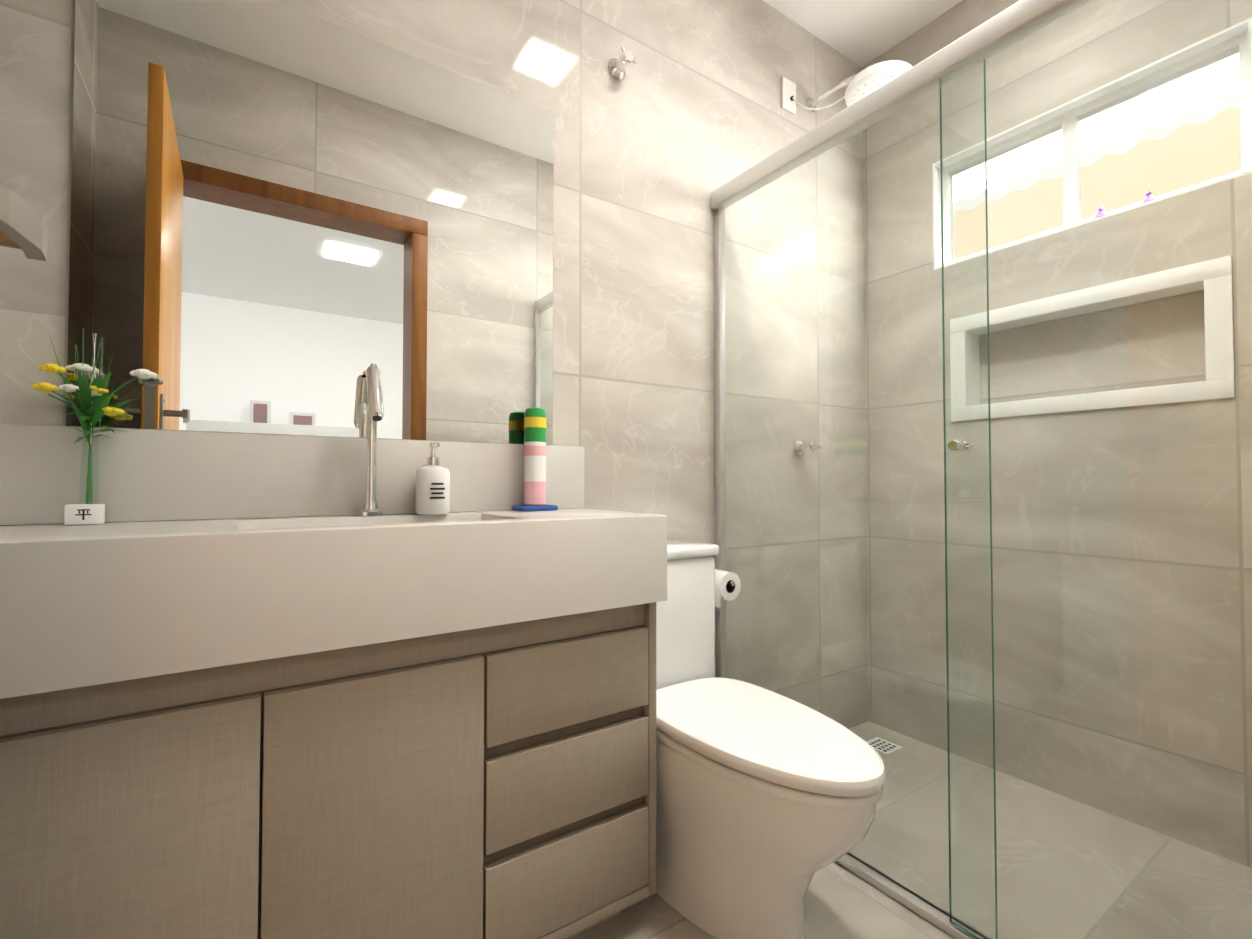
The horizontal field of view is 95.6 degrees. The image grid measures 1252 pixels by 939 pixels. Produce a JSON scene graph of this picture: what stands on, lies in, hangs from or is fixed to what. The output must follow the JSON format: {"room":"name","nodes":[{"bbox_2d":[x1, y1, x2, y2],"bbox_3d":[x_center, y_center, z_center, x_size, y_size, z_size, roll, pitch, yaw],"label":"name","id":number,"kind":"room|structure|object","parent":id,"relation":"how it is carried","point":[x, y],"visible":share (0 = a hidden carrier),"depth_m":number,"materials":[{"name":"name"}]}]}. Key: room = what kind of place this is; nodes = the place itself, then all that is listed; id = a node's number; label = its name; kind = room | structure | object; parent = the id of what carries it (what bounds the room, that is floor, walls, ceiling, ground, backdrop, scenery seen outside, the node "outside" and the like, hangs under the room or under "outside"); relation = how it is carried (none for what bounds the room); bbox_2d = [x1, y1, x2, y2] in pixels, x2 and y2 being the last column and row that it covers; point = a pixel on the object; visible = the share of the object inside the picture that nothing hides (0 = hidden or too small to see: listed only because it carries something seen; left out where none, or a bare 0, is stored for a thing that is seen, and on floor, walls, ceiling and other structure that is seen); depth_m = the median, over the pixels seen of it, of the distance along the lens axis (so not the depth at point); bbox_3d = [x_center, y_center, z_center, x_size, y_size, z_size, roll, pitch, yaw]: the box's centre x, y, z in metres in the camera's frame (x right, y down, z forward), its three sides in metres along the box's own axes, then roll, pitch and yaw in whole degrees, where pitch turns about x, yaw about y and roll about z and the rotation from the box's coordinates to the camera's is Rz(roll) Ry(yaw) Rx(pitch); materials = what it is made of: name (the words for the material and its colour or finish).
{"room":"bathroom","nodes":[
{"label":"bathroom","id":0,"kind":"room"},
{"bbox_2d":[0,0,867,728],"bbox_3d":[-0.127,-0.340,1.682,2.880,2.700,0.150,1,-2,-34],"label":"wall","id":1,"kind":"structure","parent":0,"point":[672,130],"depth_m":1.79,"materials":[{"name":"tile"}]},
{"bbox_2d":[0,183,47,260],"bbox_3d":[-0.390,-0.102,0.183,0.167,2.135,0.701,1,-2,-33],"label":"towel holder","id":2,"kind":"structure","parent":1,"relation":"attached to","point":[23,227],"depth_m":0.43,"materials":[{"name":"silver metal"}]},
{"bbox_2d":[66,0,553,444],"bbox_3d":[-0.593,-0.525,1.276,0.950,0.908,0.005,1,-2,-34],"label":"mirror","id":3,"kind":"object","parent":1,"relation":"attached to","point":[286,220],"visible":1,"depth_m":1.20,"materials":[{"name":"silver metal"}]},
{"bbox_2d":[608,46,635,79],"bbox_3d":[-0.008,-1.181,1.649,0.062,0.060,0.066,1,-2,-34],"label":"valve","id":4,"kind":"object","parent":1,"relation":"attached to","point":[620,64],"visible":1,"depth_m":1.65,"materials":[{"name":"silver metal"}]},
{"bbox_2d":[726,581,734,585],"bbox_3d":[0.286,0.347,1.772,0.044,0.043,0.134,1,-2,-34],"label":"toilet paper holder","id":5,"kind":"object","parent":1,"relation":"attached to","point":[731,583],"visible":0.15,"depth_m":1.72,"materials":[{"name":"silver metal"}]},
{"bbox_2d":[715,569,740,607],"bbox_3d":[0.290,0.365,1.766,0.086,0.103,0.100,1,-2,-34],"label":"toilet paper roll","id":6,"kind":"object","parent":5,"relation":"hanging from","point":[723,591],"visible":0.54,"depth_m":1.72,"materials":[{"name":"white paper"}]},
{"bbox_2d":[794,440,820,455],"bbox_3d":[0.670,-0.082,2.081,0.082,0.060,0.066,1,-2,-34],"label":"shower valve","id":7,"kind":"object","parent":1,"relation":"attached to","point":[804,446],"depth_m":2.07,"materials":[{"name":"silver metal"}]},
{"bbox_2d":[782,60,911,114],"bbox_3d":[0.796,-1.357,1.990,0.276,0.170,0.403,1,-2,-34],"label":"shower head","id":8,"kind":"object","parent":1,"relation":"attached to","point":[867,81],"visible":0.54,"depth_m":1.92},
{"bbox_2d":[763,0,962,67],"bbox_3d":[0.300,-1.754,1.078,2.880,0.100,1.680,1,-2,-34],"label":"ceiling","id":9,"kind":"structure","parent":0,"point":[861,33],"depth_m":2.12,"materials":[{"name":"white paint"}]},
{"bbox_2d":[574,721,1251,938],"bbox_3d":[0.300,1.046,1.016,2.880,0.100,1.680,1,-2,-34],"label":"floor","id":10,"kind":"structure","parent":0,"point":[841,902],"depth_m":1.40,"materials":[{"name":"tile"}]},
{"bbox_2d":[0,424,666,938],"bbox_3d":[-0.530,0.461,1.065,1.238,1.070,0.391,1,-2,-34],"label":"bathroom vanity","id":11,"kind":"object","parent":10,"relation":"on","point":[262,686],"visible":1,"depth_m":0.94,"materials":[{"name":"white stone"}]},
{"bbox_2d":[64,504,104,524],"bbox_3d":[-0.921,0.076,0.966,0.048,0.034,0.020,1,-2,-34],"label":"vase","id":12,"kind":"object","parent":11,"relation":"on","point":[81,514],"visible":0.98,"depth_m":0.96,"materials":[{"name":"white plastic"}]},
{"bbox_2d":[31,329,157,503],"bbox_3d":[-0.918,-0.075,0.986,0.160,0.338,0.093,1,-2,-34],"label":"flower vase","id":13,"kind":"object","parent":11,"relation":"on","point":[93,398],"visible":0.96,"depth_m":0.98,"materials":[{"name":"clear glass"}]},
{"bbox_2d":[359,363,383,515],"bbox_3d":[-0.543,-0.065,1.218,0.048,0.327,0.101,1,-2,-34],"label":"faucet","id":14,"kind":"object","parent":11,"relation":"on","point":[375,411],"visible":1,"depth_m":1.22,"materials":[{"name":"silver metal"}]},
{"bbox_2d":[415,443,449,514],"bbox_3d":[-0.439,0.019,1.291,0.074,0.162,0.075,1,-2,-34],"label":"soap dispenser","id":15,"kind":"object","parent":11,"relation":"on","point":[432,491],"visible":0.96,"depth_m":1.26,"materials":[{"name":"white plastic"}]},
{"bbox_2d":[512,505,557,510],"bbox_3d":[-0.231,0.098,1.442,0.100,0.012,0.064,1,-2,-34],"label":"coaster","id":16,"kind":"object","parent":11,"relation":"on","point":[534,508],"visible":0.98,"depth_m":1.42,"materials":[{"name":"blue plastic"}]},
{"bbox_2d":[524,407,545,505],"bbox_3d":[-0.231,-0.033,1.445,0.057,0.248,0.057,1,-2,-34],"label":"candle","id":17,"kind":"object","parent":16,"relation":"on","point":[534,456],"visible":1,"depth_m":1.42,"materials":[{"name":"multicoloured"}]},
{"bbox_2d":[656,539,886,938],"bbox_3d":[0.238,0.601,1.340,0.348,0.801,0.774,1,-2,-34],"label":"toilet","id":18,"kind":"object","parent":10,"relation":"on","point":[767,800],"visible":0.67,"depth_m":1.19,"materials":[{"name":"white ceramic"}]},
{"bbox_2d":[867,737,902,754],"bbox_3d":[0.942,1.016,2.088,0.100,0.004,0.100,1,-2,-34],"label":"floor drain","id":19,"kind":"object","parent":10,"relation":"on","point":[894,747],"depth_m":2.08,"materials":[{"name":"silver plastic"}]},
{"bbox_2d":[711,0,1251,938],"bbox_3d":[0.670,0.036,1.287,0.064,1.930,1.376,1,-2,-34],"label":"glass shower enclosure","id":20,"kind":"object","parent":10,"relation":"on","point":[1013,24],"visible":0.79,"depth_m":1.21,"materials":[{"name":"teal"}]},
{"bbox_2d":[862,0,1251,867],"bbox_3d":[1.474,-0.339,1.746,0.150,2.700,1.530,1,-2,-34],"label":"wall","id":21,"kind":"structure","parent":0,"point":[944,30],"depth_m":1.77,"materials":[{"name":"tile"}]},
{"bbox_2d":[932,17,1251,269],"bbox_3d":[1.407,-0.948,1.803,0.084,0.400,0.812,1,-2,-34],"label":"window","id":22,"kind":"structure","parent":21,"relation":"in","point":[1053,114],"depth_m":1.76,"materials":[{"name":"white"}]},
{"bbox_2d":[1094,206,1106,217],"bbox_3d":[1.438,-0.779,1.720,0.038,0.042,0.037,1,-2,-34],"label":"ornament","id":23,"kind":"object","parent":22,"relation":"on","point":[1101,212],"depth_m":1.71,"materials":[{"name":"purple glass"}]},
{"bbox_2d":[1141,190,1155,203],"bbox_3d":[1.500,-0.781,1.628,0.038,0.042,0.037,1,-2,-34],"label":"ornament","id":24,"kind":"object","parent":22,"relation":"on","point":[1150,196],"depth_m":1.62,"materials":[{"name":"purple glass"}]},
{"bbox_2d":[950,255,1234,421],"bbox_3d":[1.412,-0.363,1.786,0.107,0.370,0.705,1,-2,-34],"label":"frame","id":25,"kind":"object","parent":21,"relation":"attached to","point":[1221,375],"depth_m":1.67,"materials":[{"name":"white stone"}]},
{"label":"outside","id":26,"kind":"structure","parent":0,"visible":0},
{"bbox_2d":[953,53,1241,259],"bbox_3d":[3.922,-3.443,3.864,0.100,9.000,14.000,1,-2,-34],"label":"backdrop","id":27,"kind":"structure","parent":26,"point":[1107,190],"depth_m":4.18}
]}

